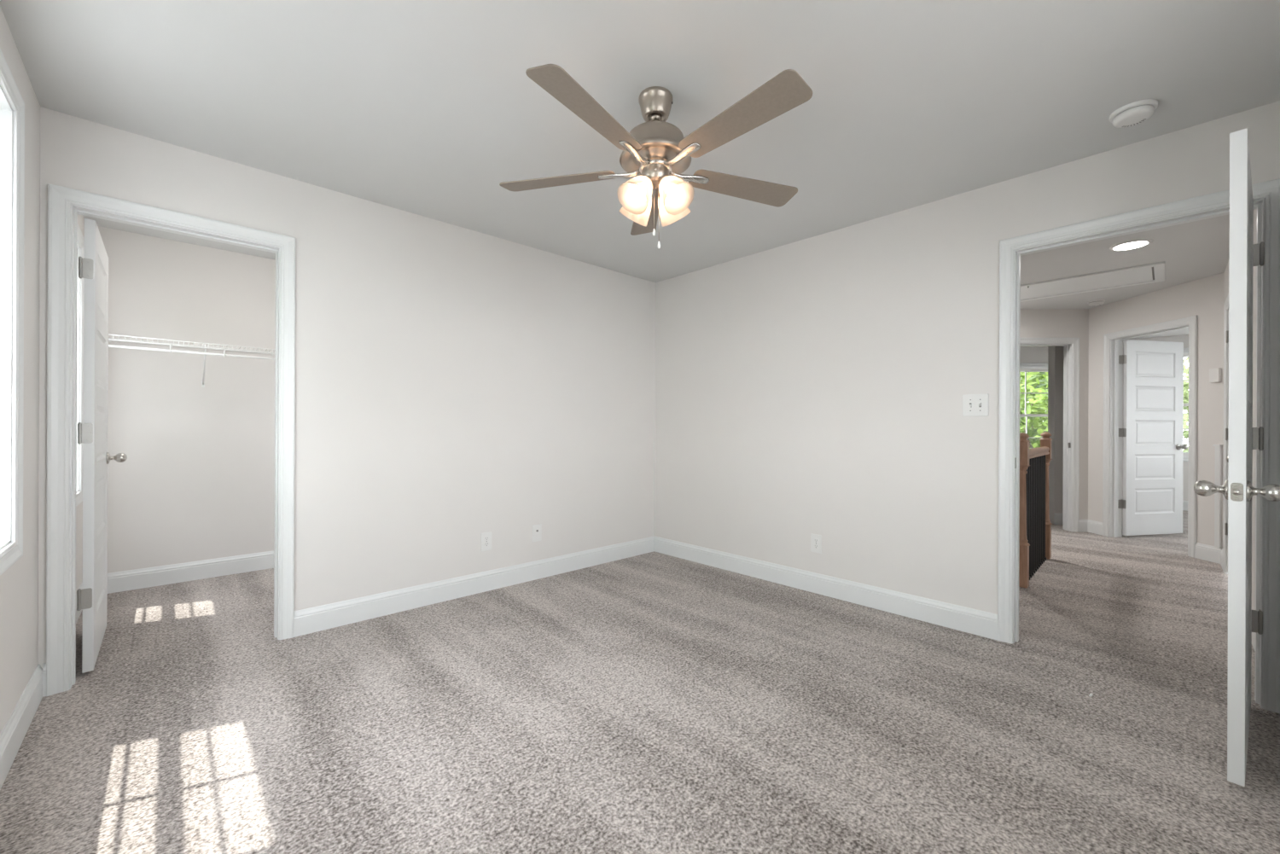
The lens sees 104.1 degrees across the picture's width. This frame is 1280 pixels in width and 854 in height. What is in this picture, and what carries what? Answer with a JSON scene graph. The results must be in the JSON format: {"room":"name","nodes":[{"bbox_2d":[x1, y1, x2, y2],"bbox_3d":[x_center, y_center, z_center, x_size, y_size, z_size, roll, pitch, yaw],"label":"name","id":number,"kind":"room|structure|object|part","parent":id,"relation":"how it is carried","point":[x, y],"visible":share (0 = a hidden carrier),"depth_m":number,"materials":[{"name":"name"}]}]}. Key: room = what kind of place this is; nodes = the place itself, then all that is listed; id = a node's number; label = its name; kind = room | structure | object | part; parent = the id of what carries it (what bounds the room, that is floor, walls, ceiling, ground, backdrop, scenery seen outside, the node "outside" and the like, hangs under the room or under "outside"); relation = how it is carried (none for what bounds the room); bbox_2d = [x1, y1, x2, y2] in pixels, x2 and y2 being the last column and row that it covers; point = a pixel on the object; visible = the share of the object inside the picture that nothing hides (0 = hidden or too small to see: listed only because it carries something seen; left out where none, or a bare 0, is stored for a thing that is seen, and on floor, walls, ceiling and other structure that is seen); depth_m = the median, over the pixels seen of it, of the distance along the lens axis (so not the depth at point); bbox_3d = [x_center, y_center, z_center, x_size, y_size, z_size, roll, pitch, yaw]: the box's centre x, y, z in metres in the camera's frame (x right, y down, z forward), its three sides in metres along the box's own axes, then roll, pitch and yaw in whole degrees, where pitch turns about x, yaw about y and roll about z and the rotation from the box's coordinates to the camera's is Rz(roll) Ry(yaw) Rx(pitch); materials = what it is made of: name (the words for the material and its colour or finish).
{"room":"empty bedroom","nodes":[
{"label":"empty bedroom","id":0,"kind":"room"},
{"bbox_2d":[0,5,84,734],"bbox_3d":[-1.875,-0.102,1.331,0.125,2.440,5.700,0,0,-43],"label":"wall","id":1,"kind":"structure","parent":0,"point":[19,584],"depth_m":1.90,"materials":[{"name":"paint"}]},
{"bbox_2d":[0,47,24,575],"bbox_3d":[-1.874,-0.342,1.345,0.144,1.592,0.996,0,0,-43],"label":"window","id":2,"kind":"structure","parent":1,"relation":"in","point":[12,104],"depth_m":1.69,"materials":[{"name":"paint"}]},
{"bbox_2d":[0,664,42,790],"bbox_3d":[-1.224,1.054,0.741,0.015,0.134,3.660,0,0,-43],"label":"baseboard","id":3,"kind":"structure","parent":1,"relation":"attached to","point":[13,734],"depth_m":1.75,"materials":[{"name":"paint"}]},
{"bbox_2d":[42,663,46,697],"bbox_3d":[-2.469,1.049,2.072,0.008,0.134,0.015,0,0,-43],"label":"baseboard","id":4,"kind":"structure","parent":1,"relation":"attached to","point":[44,664],"depth_m":2.07,"materials":[{"name":"paint"}]},
{"bbox_2d":[75,581,82,623],"bbox_3d":[-3.093,1.046,2.713,0.015,0.134,1.545,0,0,-43],"label":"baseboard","id":5,"kind":"structure","parent":1,"relation":"attached to","point":[78,613],"depth_m":2.89,"materials":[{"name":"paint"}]},
{"bbox_2d":[76,224,84,506],"bbox_3d":[-3.270,-0.348,2.819,0.144,1.592,0.556,0,0,-43],"label":"window","id":6,"kind":"structure","parent":1,"relation":"in","point":[80,237],"depth_m":3.01,"materials":[{"name":"paint"}]},
{"bbox_2d":[97,226,275,573],"bbox_3d":[-3.056,-0.107,3.887,1.925,2.440,0.115,0,0,-43],"label":"wall","id":7,"kind":"structure","parent":0,"point":[195,482],"depth_m":3.61,"materials":[{"name":"paint"}]},
{"bbox_2d":[107,550,273,593],"bbox_3d":[-3.042,1.046,3.816,1.575,0.134,0.015,0,0,-43],"label":"baseboard","id":8,"kind":"structure","parent":7,"relation":"attached to","point":[168,574],"depth_m":3.60,"materials":[{"name":"paint"}]},
{"bbox_2d":[108,334,274,387],"bbox_3d":[-2.933,-0.440,3.708,1.600,0.297,0.311,0,0,-43],"label":"wire shelf","id":9,"kind":"object","parent":7,"relation":"attached to","point":[171,345],"visible":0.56,"depth_m":3.44,"materials":[{"name":"white metal"}]},
{"bbox_3d":[-2.844,-0.508,3.614,1.600,0.017,0.017,0,0,-43],"label":"hanging rod","id":10,"kind":"part","parent":9,"relation":"part of","materials":[{"name":"white plastic"}]},
{"bbox_2d":[37,106,655,668],"bbox_3d":[-1.214,-0.099,3.346,3.606,2.440,0.115,0,0,-43],"label":"wall","id":11,"kind":"structure","parent":0,"point":[455,385],"depth_m":3.12,"materials":[{"name":"paint"}]},
{"bbox_2d":[76,218,127,673],"bbox_3d":[-2.680,0.082,2.501,0.114,2.030,0.745,0,0,-42],"label":"door","id":12,"kind":"structure","parent":11,"relation":"in","point":[93,268],"depth_m":2.26,"materials":[{"name":"paint"}]},
{"bbox_3d":[-2.872,0.169,2.743,0.077,0.066,0.066,0,0,-43],"label":"knob","id":13,"kind":"part","parent":12,"relation":"part of","materials":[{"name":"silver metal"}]},
{"bbox_2d":[46,183,295,696],"bbox_3d":[-2.196,0.054,2.415,0.854,2.125,0.152,0,0,-43],"label":"trim","id":14,"kind":"structure","parent":11,"relation":"attached to","point":[65,204],"depth_m":2.16,"materials":[{"name":"paint"}]},
{"bbox_2d":[293,536,654,637],"bbox_3d":[-0.861,1.056,3.595,2.714,0.134,0.015,0,0,-43],"label":"baseboard","id":15,"kind":"structure","parent":11,"relation":"attached to","point":[336,614],"depth_m":3.24,"materials":[{"name":"paint"}]},
{"bbox_2d":[480,531,491,551],"bbox_3d":[-1.051,0.784,3.419,0.079,0.125,0.008,0,0,-43],"label":"wall outlet","id":16,"kind":"object","parent":11,"relation":"attached to","point":[485,542],"visible":1,"depth_m":3.41,"materials":[{"name":"white plastic"}]},
{"bbox_2d":[532,523,541,541],"bbox_3d":[-0.760,0.783,3.692,0.079,0.125,0.011,0,0,-43],"label":"wall jack","id":17,"kind":"object","parent":11,"relation":"attached to","point":[537,529],"visible":1,"depth_m":3.69,"materials":[{"name":"white plastic"}]},
{"bbox_2d":[0,510,1279,853],"bbox_3d":[3.296,1.240,4.582,12.150,0.200,8.100,0,0,-43],"label":"floor","id":18,"kind":"structure","parent":0,"point":[654,702],"depth_m":1.88,"materials":[{"name":"carpet"}]},
{"bbox_2d":[1018,431,1052,588],"bbox_3d":[2.618,0.589,4.498,1.207,1.098,1.596,0,0,-43],"label":"stair railing","id":19,"kind":"object","parent":18,"relation":"on","point":[1035,525],"visible":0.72,"depth_m":3.89,"materials":[{"name":"brown wood"}]},
{"bbox_3d":[2.730,0.589,3.568,0.092,1.098,0.092,0,0,-43],"label":"newel post","id":20,"kind":"part","parent":19,"relation":"part of","materials":[{"name":"brown wood"}]},
{"bbox_3d":[3.131,0.200,3.957,1.045,0.064,0.060,0,0,-44],"label":"handrail","id":21,"kind":"part","parent":19,"relation":"part of","materials":[{"name":"brown wood"}]},
{"bbox_3d":[3.529,0.592,4.346,0.092,1.098,0.092,0,0,-43],"label":"newel post","id":22,"kind":"part","parent":19,"relation":"part of","materials":[{"name":"brown wood"}]},
{"bbox_2d":[0,0,1279,340],"bbox_3d":[3.307,-1.400,4.582,12.150,0.200,8.100,0,0,-43],"label":"ceiling","id":23,"kind":"structure","parent":0,"point":[422,107],"depth_m":1.96,"materials":[{"name":"paint"}]},
{"bbox_2d":[499,64,812,248],"bbox_3d":[0.082,-1.013,1.956,1.283,0.601,1.246,0,0,-43],"label":"ceiling fan","id":24,"kind":"object","parent":23,"relation":"hanging from","point":[655,153],"visible":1,"depth_m":1.90,"materials":[{"name":"brown wood"}]},
{"bbox_3d":[-0.341,-1.030,2.091,0.499,0.033,0.134,0,0,14],"label":"blade","id":25,"kind":"part","parent":24,"relation":"part of","materials":[{"name":"brown wood"}]},
{"bbox_3d":[-0.158,-1.029,1.639,0.134,0.033,0.499,0,0,32],"label":"blade","id":26,"kind":"part","parent":24,"relation":"part of","materials":[{"name":"brown wood"}]},
{"bbox_3d":[-0.012,-0.901,1.917,0.145,0.148,0.131,0,0,-43],"label":"lamp shade","id":27,"kind":"part","parent":24,"relation":"part of","materials":[{"name":"white glass"}]},
{"bbox_3d":[-0.013,-0.901,2.064,0.131,0.148,0.145,0,0,-43],"label":"lamp shade","id":28,"kind":"part","parent":24,"relation":"part of","materials":[{"name":"white glass"}]},
{"bbox_3d":[0.002,-0.922,1.932,0.067,0.071,0.054,0,0,-43],"label":"bulb","id":29,"kind":"part","parent":24,"relation":"part of","materials":[{"name":"white glass"}]},
{"bbox_3d":[0.032,-1.028,2.405,0.134,0.033,0.499,0,0,-4],"label":"blade","id":30,"kind":"part","parent":24,"relation":"part of","materials":[{"name":"brown wood"}]},
{"bbox_3d":[0.056,-0.874,1.976,0.003,0.180,0.003,0,0,-43],"label":"pull chain","id":31,"kind":"part","parent":24,"relation":"part of","materials":[{"name":"silver metal"}]},
{"bbox_3d":[0.076,-0.851,1.992,0.003,0.224,0.003,0,0,-43],"label":"pull chain","id":32,"kind":"part","parent":24,"relation":"part of","materials":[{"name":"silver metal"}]},
{"bbox_3d":[0.120,-0.921,1.932,0.054,0.071,0.067,0,0,-43],"label":"bulb","id":33,"kind":"part","parent":24,"relation":"part of","materials":[{"name":"white glass"}]},
{"bbox_3d":[0.134,-0.900,2.065,0.145,0.148,0.131,0,0,-43],"label":"lamp shade","id":34,"kind":"part","parent":24,"relation":"part of","materials":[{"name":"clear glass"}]},
{"bbox_3d":[0.135,-0.900,1.918,0.131,0.148,0.145,0,0,-43],"label":"lamp shade","id":35,"kind":"part","parent":24,"relation":"part of","materials":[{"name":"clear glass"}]},
{"bbox_3d":[0.446,-1.026,2.147,0.499,0.033,0.134,0,0,-22],"label":"blade","id":36,"kind":"part","parent":24,"relation":"part of","materials":[{"name":"brown wood"}]},
{"bbox_3d":[0.328,-1.027,1.674,0.134,0.033,0.499,0,0,-40],"label":"blade","id":37,"kind":"part","parent":24,"relation":"part of","materials":[{"name":"brown wood"}]},
{"bbox_2d":[1020,261,1165,302],"bbox_3d":[3.891,-1.281,4.627,0.680,0.032,1.340,0,0,-43],"label":"attic hatch","id":38,"kind":"object","parent":23,"relation":"attached to","point":[1149,273],"visible":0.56,"depth_m":4.43,"materials":[{"name":"paint"}]},
{"bbox_2d":[1087,299,1105,306],"bbox_3d":[4.683,-1.272,5.129,0.137,0.044,0.137,0,0,-43],"label":"smoke detector","id":39,"kind":"object","parent":23,"relation":"attached to","point":[1096,302],"visible":1,"depth_m":5.09,"materials":[{"name":"white plastic"}]},
{"bbox_3d":[4.683,-1.287,5.129,0.137,0.013,0.137,0,0,-43],"label":"plate","id":40,"kind":"part","parent":39,"relation":"part of","materials":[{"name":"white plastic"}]},
{"bbox_2d":[1109,238,1152,250],"bbox_3d":[3.498,-1.294,3.562,0.224,0.009,0.224,0,0,-43],"label":"recessed light","id":41,"kind":"object","parent":23,"relation":"in","point":[1133,244],"visible":1,"depth_m":3.55,"materials":[{"name":"white plastic"}]},
{"bbox_2d":[1109,98,1157,127],"bbox_3d":[2.032,-1.283,2.059,0.144,0.044,0.144,0,0,-43],"label":"smoke detector","id":42,"kind":"object","parent":23,"relation":"attached to","point":[1135,113],"visible":1,"depth_m":2.03,"materials":[{"name":"white plastic"}]},
{"bbox_2d":[654,100,1279,614],"bbox_3d":[1.435,-0.088,3.255,0.115,2.440,3.660,0,0,-43],"label":"wall","id":43,"kind":"structure","parent":0,"point":[817,385],"depth_m":3.15,"materials":[{"name":"paint"}]},
{"bbox_2d":[810,533,821,553],"bbox_3d":[1.203,0.795,3.408,0.008,0.125,0.079,0,0,-43],"label":"wall outlet","id":44,"kind":"object","parent":43,"relation":"attached to","point":[816,540],"visible":1,"depth_m":3.40,"materials":[{"name":"white plastic"}]},
{"bbox_2d":[653,535,997,640],"bbox_3d":[1.015,1.064,3.599,0.015,0.134,2.590,0,0,-43],"label":"baseboard","id":45,"kind":"structure","parent":43,"relation":"attached to","point":[959,618],"depth_m":3.23,"materials":[{"name":"paint"}]},
{"bbox_2d":[962,393,988,416],"bbox_3d":[1.835,-0.120,2.736,0.018,0.122,0.120,0,0,-43],"label":"light switch","id":46,"kind":"object","parent":43,"relation":"attached to","point":[973,404],"visible":1,"depth_m":2.74,"materials":[{"name":"white plastic"}]},
{"bbox_2d":[997,178,1279,714],"bbox_3d":[2.283,0.073,2.360,0.152,2.125,0.947,0,0,-43],"label":"trim","id":47,"kind":"structure","parent":43,"relation":"attached to","point":[1265,194],"depth_m":2.11,"materials":[{"name":"paint"}]},
{"bbox_2d":[1193,128,1279,786],"bbox_3d":[2.167,0.096,1.827,0.851,2.030,0.206,0,0,-43],"label":"door","id":48,"kind":"structure","parent":43,"relation":"in","point":[1238,490],"depth_m":1.56,"materials":[{"name":"paint"}]},
{"bbox_3d":[1.871,0.202,1.634,0.066,0.066,0.080,0,0,-43],"label":"knob","id":49,"kind":"part","parent":48,"relation":"part of","materials":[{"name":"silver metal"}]},
{"bbox_3d":[1.855,0.202,1.552,0.002,0.057,0.025,0,0,-38],"label":"latch plate","id":50,"kind":"part","parent":48,"relation":"part of","materials":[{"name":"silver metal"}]},
{"bbox_3d":[1.943,0.203,1.553,0.066,0.066,0.080,0,0,-43],"label":"knob","id":51,"kind":"part","parent":48,"relation":"part of","materials":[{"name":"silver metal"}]},
{"bbox_2d":[1020,346,1048,362],"bbox_3d":[5.062,-0.072,7.630,3.980,2.440,0.115,0,0,2],"label":"wall","id":52,"kind":"structure","parent":0,"point":[1028,354],"depth_m":7.55,"materials":[{"name":"paint"}]},
{"bbox_2d":[1019,362,1047,439],"bbox_3d":[5.902,-0.178,7.598,0.946,1.576,0.134,0,0,2],"label":"window","id":53,"kind":"structure","parent":52,"relation":"in","point":[1025,367],"depth_m":7.61,"materials":[{"name":"paint"}]},
{"bbox_3d":[5.903,-0.178,7.634,0.806,1.436,0.058,0,0,2],"label":"frame","id":54,"kind":"part","parent":53,"relation":"part of","materials":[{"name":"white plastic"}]},
{"bbox_3d":[5.904,-0.519,7.648,0.774,0.722,0.022,0,0,2],"label":"sash","id":55,"kind":"part","parent":53,"relation":"part of","materials":[{"name":"white plastic"}]},
{"bbox_3d":[5.901,0.163,7.624,0.774,0.722,0.022,0,0,2],"label":"sash","id":56,"kind":"part","parent":53,"relation":"part of","materials":[{"name":"white plastic"}]},
{"bbox_3d":[5.900,-0.178,7.541,0.946,1.576,0.018,0,0,2],"label":"casing","id":57,"kind":"part","parent":53,"relation":"part of","materials":[{"name":"paint"}]},
{"bbox_2d":[1020,308,1088,519],"bbox_3d":[3.705,-0.078,5.566,2.420,2.440,0.115,0,0,2],"label":"wall","id":58,"kind":"structure","parent":0,"point":[1034,322],"depth_m":5.48,"materials":[{"name":"paint"}]},
{"bbox_2d":[1020,337,1079,531],"bbox_3d":[4.359,0.082,5.548,0.896,2.125,0.152,0,0,2],"label":"trim","id":59,"kind":"structure","parent":58,"relation":"attached to","point":[1071,346],"depth_m":5.48,"materials":[{"name":"paint"}]},
{"bbox_2d":[1078,519,1087,531],"bbox_3d":[3.706,1.075,5.501,2.394,0.134,0.015,0,0,2],"label":"baseboard","id":60,"kind":"structure","parent":58,"relation":"attached to","point":[1083,524],"depth_m":5.46,"materials":[{"name":"paint"}]},
{"bbox_2d":[1047,346,1063,524],"bbox_3d":[5.123,-0.072,5.913,0.485,2.440,0.115,0,0,2],"label":"wall","id":61,"kind":"structure","parent":0,"point":[1056,353],"depth_m":5.88,"materials":[{"name":"paint"}]},
{"bbox_2d":[1122,348,1122,411],"bbox_3d":[6.122,-0.068,6.497,2.720,2.440,0.100,0,0,-43],"label":"wall","id":62,"kind":"structure","parent":0,"point":[1122,348],"depth_m":7.38,"materials":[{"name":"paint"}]},
{"bbox_2d":[1122,334,1188,500],"bbox_3d":[8.114,-0.059,6.456,0.115,2.440,3.100,0,0,-43],"label":"wall","id":63,"kind":"structure","parent":0,"point":[1184,339],"depth_m":6.95,"materials":[{"name":"paint"}]},
{"bbox_2d":[1182,500,1187,511],"bbox_3d":[8.079,1.094,6.393,0.015,0.134,2.750,0,0,-43],"label":"baseboard","id":64,"kind":"structure","parent":63,"relation":"attached to","point":[1184,503],"depth_m":6.93,"materials":[{"name":"paint"}]},
{"bbox_2d":[1182,347,1188,461],"bbox_3d":[7.847,-0.310,6.725,0.134,1.576,1.016,0,0,-43],"label":"window","id":65,"kind":"structure","parent":63,"relation":"in","point":[1185,350],"depth_m":6.97,"materials":[{"name":"paint"}]},
{"bbox_3d":[7.864,0.031,6.743,0.022,0.722,0.844,0,0,-43],"label":"sash","id":66,"kind":"part","parent":65,"relation":"part of","materials":[{"name":"white plastic"}]},
{"bbox_2d":[1088,272,1224,548],"bbox_3d":[4.953,-0.073,4.824,0.115,2.440,1.301,0,0,2],"label":"wall","id":67,"kind":"structure","parent":0,"point":[1203,298],"depth_m":4.41,"materials":[{"name":"paint"}]},
{"bbox_2d":[1102,315,1197,558],"bbox_3d":[4.953,0.085,4.826,0.152,2.125,0.896,0,0,2],"label":"trim","id":68,"kind":"structure","parent":67,"relation":"attached to","point":[1113,342],"depth_m":5.20,"materials":[{"name":"paint"}]},
{"bbox_2d":[1117,339,1187,535],"bbox_3d":[5.392,0.112,5.226,0.795,2.030,0.188,0,0,-16],"label":"door","id":69,"kind":"structure","parent":67,"relation":"in","point":[1152,432],"depth_m":5.24,"materials":[{"name":"paint"}]},
{"bbox_3d":[5.720,0.211,5.263,0.066,0.066,0.077,0,0,-11],"label":"knob","id":70,"kind":"part","parent":69,"relation":"part of","materials":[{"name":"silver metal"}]},
{"bbox_2d":[1087,519,1221,564],"bbox_3d":[4.883,1.080,4.826,0.015,0.134,1.289,0,0,2],"label":"baseboard","id":71,"kind":"structure","parent":67,"relation":"attached to","point":[1205,552],"depth_m":4.33,"materials":[{"name":"paint"}]},
{"bbox_2d":[1209,367,1221,382],"bbox_3d":[4.870,-0.438,4.231,0.022,0.115,0.075,0,0,2],"label":"thermostat","id":72,"kind":"object","parent":67,"relation":"attached to","point":[1214,374],"visible":1,"depth_m":4.22,"materials":[{"name":"white plastic"}]},
{"bbox_2d":[1212,444,1222,547],"bbox_3d":[4.864,0.580,4.208,0.023,0.866,0.052,0,0,2],"label":"trim","id":73,"kind":"structure","parent":67,"relation":"attached to","point":[1218,478],"depth_m":4.20,"materials":[{"name":"paint"}]},
{"bbox_2d":[1224,209,1256,610],"bbox_3d":[3.820,-0.077,3.093,3.125,2.440,0.115,0,0,-43],"label":"wall","id":74,"kind":"structure","parent":0,"point":[1227,269],"depth_m":2.72,"materials":[{"name":"paint"}]},
{"bbox_2d":[1222,294,1228,574],"bbox_3d":[4.120,0.081,3.391,1.494,2.125,0.134,0,0,-43],"label":"trim","id":75,"kind":"structure","parent":74,"relation":"attached to","point":[1226,302],"depth_m":3.91,"materials":[{"name":"paint"}]},
{"bbox_2d":[1224,330,1228,571],"bbox_3d":[4.076,0.109,3.443,1.363,2.030,0.111,0,0,-43],"label":"door frame","id":76,"kind":"structure","parent":74,"relation":"in","point":[1226,331],"depth_m":3.88,"materials":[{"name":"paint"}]},
{"bbox_2d":[1220,548,1255,651],"bbox_3d":[3.750,1.075,3.121,3.069,0.134,0.015,0,0,-43],"label":"baseboard","id":77,"kind":"structure","parent":74,"relation":"attached to","point":[1221,550],"depth_m":2.61,"materials":[{"name":"paint"}]},
{"label":"outside","id":78,"kind":"structure","parent":0,"visible":0},
{"bbox_3d":[3.746,4.342,7.983,130.000,0.200,120.000,0,0,-43],"label":"ground","id":79,"kind":"structure","parent":78,"visible":0},
{"bbox_2d":[1019,372,1047,448],"bbox_3d":[9.897,0.493,12.809,4.531,7.567,4.431,0,0,-37],"label":"leafy tree","id":80,"kind":"object","parent":79,"relation":"on","point":[1035,399],"visible":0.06,"depth_m":11.77,"materials":[{"name":"green plant"}]},
{"bbox_2d":[1019,379,1047,430],"bbox_3d":[12.950,-0.424,18.841,6.862,9.427,7.582,0,0,-43],"label":"leafy tree","id":81,"kind":"object","parent":79,"relation":"on","point":[1023,401],"visible":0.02,"depth_m":16.93,"materials":[{"name":"green plant"}]},
{"bbox_2d":[1183,357,1188,452],"bbox_3d":[20.255,-0.233,15.613,7.008,9.107,7.537,0,0,-43],"label":"leafy tree","id":82,"kind":"object","parent":79,"relation":"on","point":[1185,361],"visible":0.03,"depth_m":16.78,"materials":[{"name":"green plant"}]},
{"bbox_2d":[1183,360,1188,444],"bbox_3d":[14.585,0.011,9.816,5.718,8.571,5.166,0,0,41],"label":"leafy tree","id":83,"kind":"object","parent":79,"relation":"on","point":[1185,370],"visible":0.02,"depth_m":11.52,"materials":[{"name":"green plant"}]}
]}

